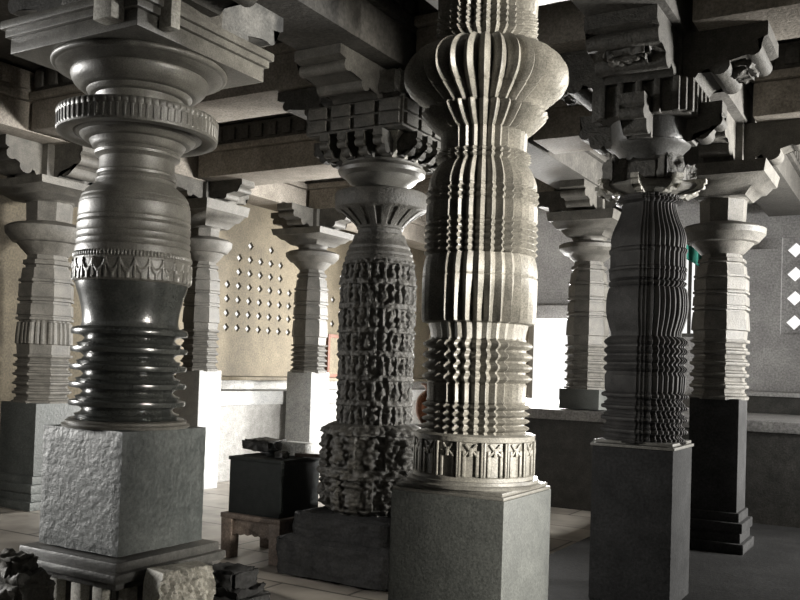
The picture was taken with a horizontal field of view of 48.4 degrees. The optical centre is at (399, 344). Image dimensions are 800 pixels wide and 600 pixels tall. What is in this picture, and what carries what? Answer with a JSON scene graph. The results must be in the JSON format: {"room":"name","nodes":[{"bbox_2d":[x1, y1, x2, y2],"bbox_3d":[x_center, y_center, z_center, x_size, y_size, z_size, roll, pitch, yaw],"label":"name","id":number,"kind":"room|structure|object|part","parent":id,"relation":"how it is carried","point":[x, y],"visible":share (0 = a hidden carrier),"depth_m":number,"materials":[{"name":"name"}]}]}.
{"room":"house of worship","nodes":[
{"label":"house of worship","id":0,"kind":"room"},
{"bbox_2d":[0,174,430,419],"bbox_3d":[-1.906,-0.316,15.183,0.300,4.500,11.800,1,-2,30],"label":"wall","id":1,"kind":"structure","parent":0,"point":[12,256],"depth_m":10.50,"materials":[{"name":"stone"}]},
{"bbox_2d":[216,211,352,364],"bbox_3d":[-1.423,-0.835,15.740,0.050,2.404,6.169,1,-2,30],"label":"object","id":2,"kind":"structure","parent":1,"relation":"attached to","point":[250,346],"depth_m":14.29,"materials":[{"name":"stone"}]},
{"bbox_2d":[0,476,590,599],"bbox_3d":[2.197,1.951,6.746,20.000,0.200,24.000,1,-2,30],"label":"floor","id":3,"kind":"structure","parent":0,"point":[568,527],"depth_m":8.04,"materials":[{"name":"stone"}]},
{"bbox_2d":[0,548,55,599],"bbox_3d":[-1.809,1.321,4.160,0.400,0.705,0.281,1,-2,30],"label":"stone","id":4,"kind":"object","parent":3,"relation":"on","point":[21,578],"visible":1,"depth_m":4.09,"materials":[{"name":"grey stone"}]},
{"bbox_2d":[0,134,98,511],"bbox_3d":[-3.883,-0.203,9.732,1.400,3.860,1.400,1,-2,30],"label":"pillar","id":5,"kind":"structure","parent":3,"relation":"on","point":[51,180],"depth_m":9.47,"materials":[{"name":"grey stone"}]},
{"bbox_3d":[-3.941,1.552,9.687,0.783,0.345,0.783,1,-2,30],"label":"moulding","id":6,"kind":"part","parent":5,"relation":"part of","materials":[{"name":"grey stone"}]},
{"bbox_2d":[19,539,225,599],"bbox_3d":[-1.446,1.347,4.584,0.760,0.654,0.760,1,-2,30],"label":"plinth","id":7,"kind":"object","parent":3,"relation":"on","point":[77,574],"visible":0.68,"depth_m":4.29,"materials":[{"name":"stone"}]},
{"bbox_2d":[0,0,283,556],"bbox_3d":[-1.383,-0.581,4.635,1.584,3.200,1.584,2,-2,-14],"label":"pillar","id":8,"kind":"structure","parent":3,"relation":"on","point":[123,475],"depth_m":4.40,"materials":[{"name":"stone"}]},
{"bbox_3d":[-1.323,-1.729,4.072,0.120,0.500,0.080,1,-2,30],"label":"bracket post","id":9,"kind":"part","parent":8,"relation":"part of","materials":[{"name":"stone"}]},
{"bbox_3d":[-1.415,0.400,4.609,0.642,0.039,0.642,1,-2,30],"label":"plate","id":10,"kind":"part","parent":8,"relation":"part of","materials":[{"name":"grey stone"}]},
{"bbox_3d":[-1.066,-1.718,4.152,0.080,0.500,0.060,1,-2,30],"label":"bracket post","id":11,"kind":"part","parent":8,"relation":"part of","materials":[{"name":"stone"}]},
{"bbox_2d":[143,561,215,599],"bbox_3d":[-1.056,1.362,4.203,0.220,0.629,0.330,0,-2,45],"label":"stone block","id":12,"kind":"object","parent":3,"relation":"on","point":[192,580],"visible":1,"depth_m":4.15,"materials":[{"name":"stone"}]},
{"bbox_2d":[175,174,254,489],"bbox_3d":[-2.542,-0.117,11.328,1.160,3.860,1.160,2,-2,-14],"label":"pillar","id":13,"kind":"structure","parent":3,"relation":"on","point":[214,206],"depth_m":11.14,"materials":[{"name":"stone"}]},
{"bbox_2d":[198,116,339,185],"bbox_3d":[-0.697,-2.321,10.297,3.760,0.610,0.730,1,-2,30],"label":"beam","id":14,"kind":"structure","parent":13,"relation":"on","point":[277,150],"depth_m":10.50,"materials":[{"name":"grey stone"}]},
{"bbox_3d":[-0.696,-2.351,10.298,3.760,0.073,0.730,1,-2,30],"label":"moulding","id":15,"kind":"part","parent":14,"relation":"part of","materials":[{"name":"stone"}]},
{"bbox_2d":[212,562,269,599],"bbox_3d":[-0.844,1.411,4.467,0.337,0.607,0.309,1,-2,30],"label":"stone","id":16,"kind":"object","parent":3,"relation":"on","point":[237,581],"visible":0.89,"depth_m":4.41,"materials":[{"name":"grey stone"}]},
{"bbox_2d":[220,511,293,565],"bbox_3d":[-1.064,1.578,7.449,0.620,0.367,0.620,1,-2,30],"label":"wooden stool","id":17,"kind":"object","parent":3,"relation":"on","point":[233,525],"visible":0.52,"depth_m":7.21,"materials":[{"name":"brown wood"}]},
{"bbox_3d":[-1.407,1.584,7.360,0.110,0.327,0.110,1,-2,30],"label":"leg","id":18,"kind":"part","parent":17,"relation":"part of","materials":[{"name":"brown wood"}]},
{"bbox_3d":[-1.153,1.604,7.791,0.110,0.327,0.110,1,-2,30],"label":"leg","id":19,"kind":"part","parent":17,"relation":"part of","materials":[{"name":"brown wood"}]},
{"bbox_2d":[229,452,319,518],"bbox_3d":[-1.102,1.161,7.491,0.670,0.466,0.550,1,-2,30],"label":"box","id":20,"kind":"object","parent":17,"relation":"on","point":[261,485],"visible":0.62,"depth_m":7.25,"materials":[{"name":"black paint"}]},
{"bbox_2d":[242,437,285,452],"bbox_3d":[-1.169,0.867,7.729,0.366,0.126,0.307,1,-2,30],"label":"cloth bundle","id":21,"kind":"object","parent":20,"relation":"on","point":[261,444],"visible":0.83,"depth_m":7.62,"materials":[{"name":"grey fabric"}]},
{"bbox_2d":[266,445,278,456],"bbox_3d":[-1.054,0.879,7.406,0.111,0.100,0.111,1,-2,30],"label":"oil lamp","id":22,"kind":"object","parent":20,"relation":"on","point":[272,450],"visible":0.76,"depth_m":7.37,"materials":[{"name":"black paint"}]},
{"bbox_3d":[-1.043,0.945,7.466,0.550,0.032,0.550,1,-2,30],"label":"lid","id":23,"kind":"part","parent":20,"relation":"part of","materials":[{"name":"black paint"}]},
{"bbox_2d":[274,451,289,458],"bbox_3d":[-0.970,0.901,7.305,0.115,0.066,0.093,1,-2,30],"label":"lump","id":24,"kind":"object","parent":20,"relation":"on","point":[278,454],"visible":1,"depth_m":7.28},
{"bbox_2d":[281,441,313,455],"bbox_3d":[-0.876,0.884,7.591,0.250,0.111,0.130,1,-2,30],"label":"box","id":25,"kind":"object","parent":20,"relation":"on","point":[293,447],"visible":0.86,"depth_m":7.54,"materials":[{"name":"white cardboard"}]},
{"bbox_3d":[-0.874,0.835,7.592,0.250,0.012,0.130,1,-2,30],"label":"carton lid","id":26,"kind":"part","parent":25,"relation":"part of","materials":[{"name":"white cardboard"}]},
{"bbox_2d":[295,453,319,457],"bbox_3d":[-0.767,0.921,7.421,0.220,0.030,0.035,2,-2,2],"label":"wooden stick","id":27,"kind":"object","parent":20,"relation":"on","point":[296,454],"visible":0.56,"depth_m":7.40,"materials":[{"name":"brown wood"}]},
{"bbox_3d":[-0.976,1.592,7.106,0.110,0.327,0.110,1,-2,30],"label":"leg","id":28,"kind":"part","parent":17,"relation":"part of","materials":[{"name":"brown wood"}]},
{"bbox_2d":[172,375,427,481],"bbox_3d":[-0.754,1.288,15.768,1.200,1.401,8.700,1,-2,30],"label":"wall","id":29,"kind":"structure","parent":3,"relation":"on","point":[251,407],"depth_m":12.57,"materials":[{"name":"white paint"}]},
{"bbox_3d":[-0.671,0.871,15.738,1.040,0.195,8.700,1,-2,30],"label":"seat","id":30,"kind":"part","parent":29,"relation":"part of","materials":[{"name":"stone"}]},
{"bbox_2d":[325,334,338,376],"bbox_3d":[-1.075,0.199,15.780,0.050,0.755,0.765,1,-2,30],"label":"framed board","id":31,"kind":"object","parent":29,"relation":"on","point":[332,359],"visible":0.28,"depth_m":15.57,"materials":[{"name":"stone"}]},
{"bbox_3d":[-1.075,0.199,15.780,0.020,0.715,0.725,1,-2,30],"label":"panel","id":32,"kind":"part","parent":31,"relation":"part of","materials":[{"name":"stone"}]},
{"bbox_2d":[271,203,353,474],"bbox_3d":[-1.326,-0.033,13.026,1.236,3.860,1.236,2,-2,-14],"label":"pillar","id":33,"kind":"structure","parent":3,"relation":"on","point":[313,231],"depth_m":12.82,"materials":[{"name":"stone"}]},
{"bbox_2d":[0,61,426,250],"bbox_3d":[-1.546,-2.273,13.174,0.580,0.610,13.850,1,-2,30],"label":"beam","id":34,"kind":"structure","parent":33,"relation":"on","point":[16,84],"depth_m":9.37,"materials":[{"name":"grey stone"}]},
{"bbox_2d":[308,173,558,208],"bbox_3d":[0.455,-2.231,12.257,3.760,0.610,0.680,1,-2,30],"label":"beam","id":35,"kind":"structure","parent":33,"relation":"on","point":[323,191],"depth_m":12.75,"materials":[{"name":"grey stone"}]},
{"bbox_3d":[0.456,-2.262,12.257,3.760,0.073,0.680,1,-2,30],"label":"moulding","id":36,"kind":"part","parent":35,"relation":"part of","materials":[{"name":"stone"}]},
{"bbox_2d":[276,43,440,591],"bbox_3d":[-0.183,-0.138,7.036,1.584,3.868,1.584,2,-2,-14],"label":"carved pillar","id":37,"kind":"structure","parent":3,"relation":"on","point":[364,119],"depth_m":6.74,"materials":[{"name":"stone"}]},
{"bbox_2d":[29,40,315,139],"bbox_3d":[-1.920,-2.415,8.217,3.760,0.610,0.660,1,-2,30],"label":"beam","id":38,"kind":"structure","parent":37,"relation":"on","point":[52,87],"depth_m":7.86,"materials":[{"name":"grey stone"}]},
{"bbox_3d":[-1.919,-2.446,8.218,3.760,0.073,0.660,1,-2,30],"label":"moulding","id":39,"kind":"part","parent":38,"relation":"part of","materials":[{"name":"stone"}]},
{"bbox_2d":[524,400,799,527],"bbox_3d":[5.695,1.469,10.109,10.300,1.170,3.080,1,-2,30],"label":"wall","id":40,"kind":"structure","parent":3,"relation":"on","point":[563,437],"depth_m":10.40,"materials":[{"name":"grey stone"}]},
{"bbox_2d":[537,179,621,409],"bbox_3d":[2.311,-0.558,10.926,1.202,2.680,1.202,2,-2,-14],"label":"pillar","id":41,"kind":"structure","parent":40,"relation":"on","point":[590,220],"depth_m":10.71,"materials":[{"name":"grey stone"}]},
{"bbox_2d":[256,0,617,190],"bbox_3d":[1.157,-2.291,9.090,0.620,0.610,9.550,1,-2,30],"label":"beam","id":42,"kind":"structure","parent":41,"relation":"on","point":[383,32],"depth_m":6.35,"materials":[{"name":"grey stone"}]},
{"bbox_3d":[1.157,-2.321,9.090,0.620,0.073,9.550,1,-2,30],"label":"moulding","id":43,"kind":"part","parent":42,"relation":"part of","materials":[{"name":"stone"}]},
{"bbox_2d":[744,391,799,414],"bbox_3d":[7.737,0.813,10.239,7.032,0.281,0.800,1,-2,30],"label":"stone ledge","id":44,"kind":"object","parent":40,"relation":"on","point":[770,402],"visible":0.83,"depth_m":11.55,"materials":[{"name":"grey stone"}]},
{"bbox_3d":[7.741,0.703,10.242,7.032,0.060,0.800,1,-2,30],"label":"seat","id":45,"kind":"part","parent":44,"relation":"part of","materials":[{"name":"grey stone"}]},
{"bbox_2d":[548,523,799,599],"bbox_3d":[3.776,1.786,4.199,7.600,0.100,8.800,1,-2,30],"label":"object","id":46,"kind":"structure","parent":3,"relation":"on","point":[770,569],"depth_m":6.91,"materials":[{"name":"grey stone"}]},
{"bbox_2d":[388,0,568,599],"bbox_3d":[0.412,-0.245,4.636,0.860,3.760,0.860,1,-2,30],"label":"pillar","id":47,"kind":"structure","parent":46,"relation":"on","point":[470,520],"depth_m":4.40,"materials":[{"name":"grey stone"}]},
{"bbox_3d":[0.097,0.555,4.540,0.034,0.170,0.120,2,-2,-14],"label":"carved panel","id":48,"kind":"part","parent":47,"relation":"part of","materials":[{"name":"grey stone"}]},
{"bbox_3d":[0.148,0.554,4.435,0.034,0.170,0.120,3,-2,-37],"label":"carved panel","id":49,"kind":"part","parent":47,"relation":"part of","materials":[{"name":"grey stone"}]},
{"bbox_3d":[0.234,0.554,4.358,0.120,0.170,0.034,1,-2,30],"label":"carved panel","id":50,"kind":"part","parent":47,"relation":"part of","materials":[{"name":"grey stone"}]},
{"bbox_3d":[0.344,0.557,4.320,0.120,0.170,0.034,2,-2,8],"label":"carved panel","id":51,"kind":"part","parent":47,"relation":"part of","materials":[{"name":"grey stone"}]},
{"bbox_3d":[0.380,0.710,4.611,0.687,0.072,0.686,1,-2,30],"label":"moulding","id":52,"kind":"part","parent":47,"relation":"part of","materials":[{"name":"grey stone"}]},
{"bbox_3d":[0.460,0.561,4.326,0.120,0.170,0.034,2,-2,-14],"label":"carved panel","id":53,"kind":"part","parent":47,"relation":"part of","materials":[{"name":"grey stone"}]},
{"bbox_3d":[0.564,0.566,4.377,0.120,0.170,0.034,3,-2,-37],"label":"carved panel","id":54,"kind":"part","parent":47,"relation":"part of","materials":[{"name":"grey stone"}]},
{"bbox_3d":[0.641,0.571,4.463,0.034,0.170,0.120,1,-2,30],"label":"carved panel","id":55,"kind":"part","parent":47,"relation":"part of","materials":[{"name":"grey stone"}]},
{"bbox_2d":[571,0,799,216],"bbox_3d":[2.901,-2.260,8.062,0.590,0.610,9.550,1,-2,30],"label":"beam","id":56,"kind":"structure","parent":47,"relation":"on","point":[784,200],"depth_m":7.60,"materials":[{"name":"grey stone"}]},
{"bbox_3d":[2.902,-2.291,8.063,0.590,0.073,9.550,1,-2,30],"label":"moulding","id":57,"kind":"part","parent":56,"relation":"part of","materials":[{"name":"stone"}]},
{"bbox_2d":[560,4,778,599],"bbox_3d":[1.697,-0.164,6.136,1.428,3.760,1.428,2,-2,-14],"label":"pillar","id":58,"kind":"structure","parent":46,"relation":"on","point":[647,86],"depth_m":5.90,"materials":[{"name":"stone"}]},
{"bbox_2d":[414,0,585,53],"bbox_3d":[0.859,-2.366,6.581,1.370,0.610,0.660,1,-2,30],"label":"beam","id":59,"kind":"structure","parent":58,"relation":"on","point":[561,24],"depth_m":6.14,"materials":[{"name":"grey stone"}]},
{"bbox_3d":[0.860,-2.397,6.582,1.370,0.073,0.660,1,-2,30],"label":"moulding","id":60,"kind":"part","parent":59,"relation":"part of","materials":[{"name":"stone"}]},
{"bbox_3d":[1.669,0.670,6.114,0.560,0.043,0.560,1,-2,30],"label":"plate","id":61,"kind":"part","parent":58,"relation":"part of","materials":[{"name":"grey stone"}]},
{"bbox_2d":[692,0,799,40],"bbox_3d":[4.637,-2.300,4.356,6.100,0.610,0.660,1,-2,30],"label":"beam","id":62,"kind":"structure","parent":58,"relation":"on","point":[783,16],"depth_m":5.57,"materials":[{"name":"grey stone"}]},
{"bbox_2d":[682,111,799,554],"bbox_3d":[2.886,-0.075,8.022,1.176,3.760,1.176,2,-2,-14],"label":"pillar","id":63,"kind":"structure","parent":46,"relation":"on","point":[737,168],"depth_m":7.81,"materials":[{"name":"stone"}]},
{"bbox_2d":[533,99,593,153],"bbox_3d":[2.044,-2.275,8.596,1.370,0.610,0.680,1,-2,30],"label":"beam","id":64,"kind":"structure","parent":63,"relation":"on","point":[560,132],"depth_m":8.57,"materials":[{"name":"grey stone"}]},
{"bbox_3d":[2.045,-2.305,8.597,1.370,0.073,0.680,1,-2,30],"label":"moulding","id":65,"kind":"part","parent":64,"relation":"part of","materials":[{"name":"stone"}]},
{"bbox_3d":[2.830,1.631,7.977,0.567,0.345,0.567,1,-2,30],"label":"moulding","id":66,"kind":"part","parent":63,"relation":"part of","materials":[{"name":"stone"}]},
{"bbox_2d":[753,41,799,121],"bbox_3d":[5.822,-2.208,6.371,6.100,0.610,0.680,1,-2,30],"label":"beam","id":67,"kind":"structure","parent":63,"relation":"on","point":[776,95],"depth_m":7.55,"materials":[{"name":"grey stone"}]},
{"bbox_3d":[5.823,-2.239,6.372,6.100,0.073,0.680,1,-2,30],"label":"moulding","id":68,"kind":"part","parent":67,"relation":"part of","materials":[{"name":"stone"}]},
{"bbox_3d":[0.301,1.304,8.586,0.420,1.063,0.420,1,-2,30],"label":"stand","id":69,"kind":"object","parent":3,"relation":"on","visible":0},
{"bbox_2d":[415,383,426,422],"bbox_3d":[0.326,0.573,8.605,0.352,0.400,0.352,1,-2,30],"label":"copper pot","id":70,"kind":"object","parent":69,"relation":"on","point":[419,407],"visible":0.3,"depth_m":8.51,"materials":[{"name":"metal"}]},
{"bbox_2d":[0,0,799,126],"bbox_3d":[1.999,-2.771,8.239,16.000,0.300,21.000,1,-2,30],"label":"ceiling","id":71,"kind":"structure","parent":0,"point":[6,56],"depth_m":8.72,"materials":[{"name":"stone"}]},
{"bbox_2d":[525,325,533,398],"bbox_3d":[1.962,-0.070,19.689,2.000,4.500,0.300,1,-2,30],"label":"wall","id":72,"kind":"structure","parent":0,"point":[529,339],"depth_m":19.16,"materials":[{"name":"stone"}]},
{"bbox_2d":[525,199,799,410],"bbox_3d":[6.408,-0.131,11.766,10.900,4.500,0.350,1,-2,30],"label":"wall","id":73,"kind":"structure","parent":0,"point":[774,357],"depth_m":12.41,"materials":[{"name":"grey stone"}]},
{"bbox_2d":[536,305,568,383],"bbox_3d":[2.150,0.149,13.984,1.606,1.536,0.220,1,-2,30],"label":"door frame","id":74,"kind":"structure","parent":73,"relation":"in","point":[544,312],"depth_m":13.77,"materials":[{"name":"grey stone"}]},
{"bbox_2d":[682,261,696,336],"bbox_3d":[4.080,-0.736,12.924,0.498,1.238,0.120,1,-2,30],"label":"window","id":75,"kind":"structure","parent":73,"relation":"in","point":[688,334],"depth_m":12.83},
{"bbox_2d":[686,245,701,265],"bbox_3d":[4.161,-1.268,12.636,0.421,0.448,0.119,1,-2,30],"label":"cloth","id":76,"kind":"object","parent":75,"relation":"hanging from","point":[693,255],"visible":0.18,"depth_m":12.64,"materials":[{"name":"green fabric"}]},
{"bbox_2d":[781,238,799,333],"bbox_3d":[6.030,-0.801,11.943,1.670,1.336,0.060,1,-2,30],"label":"screen","id":77,"kind":"object","parent":73,"relation":"attached to","point":[789,261],"visible":0.98,"depth_m":12.30,"materials":[{"name":"grey stone"}]}
]}

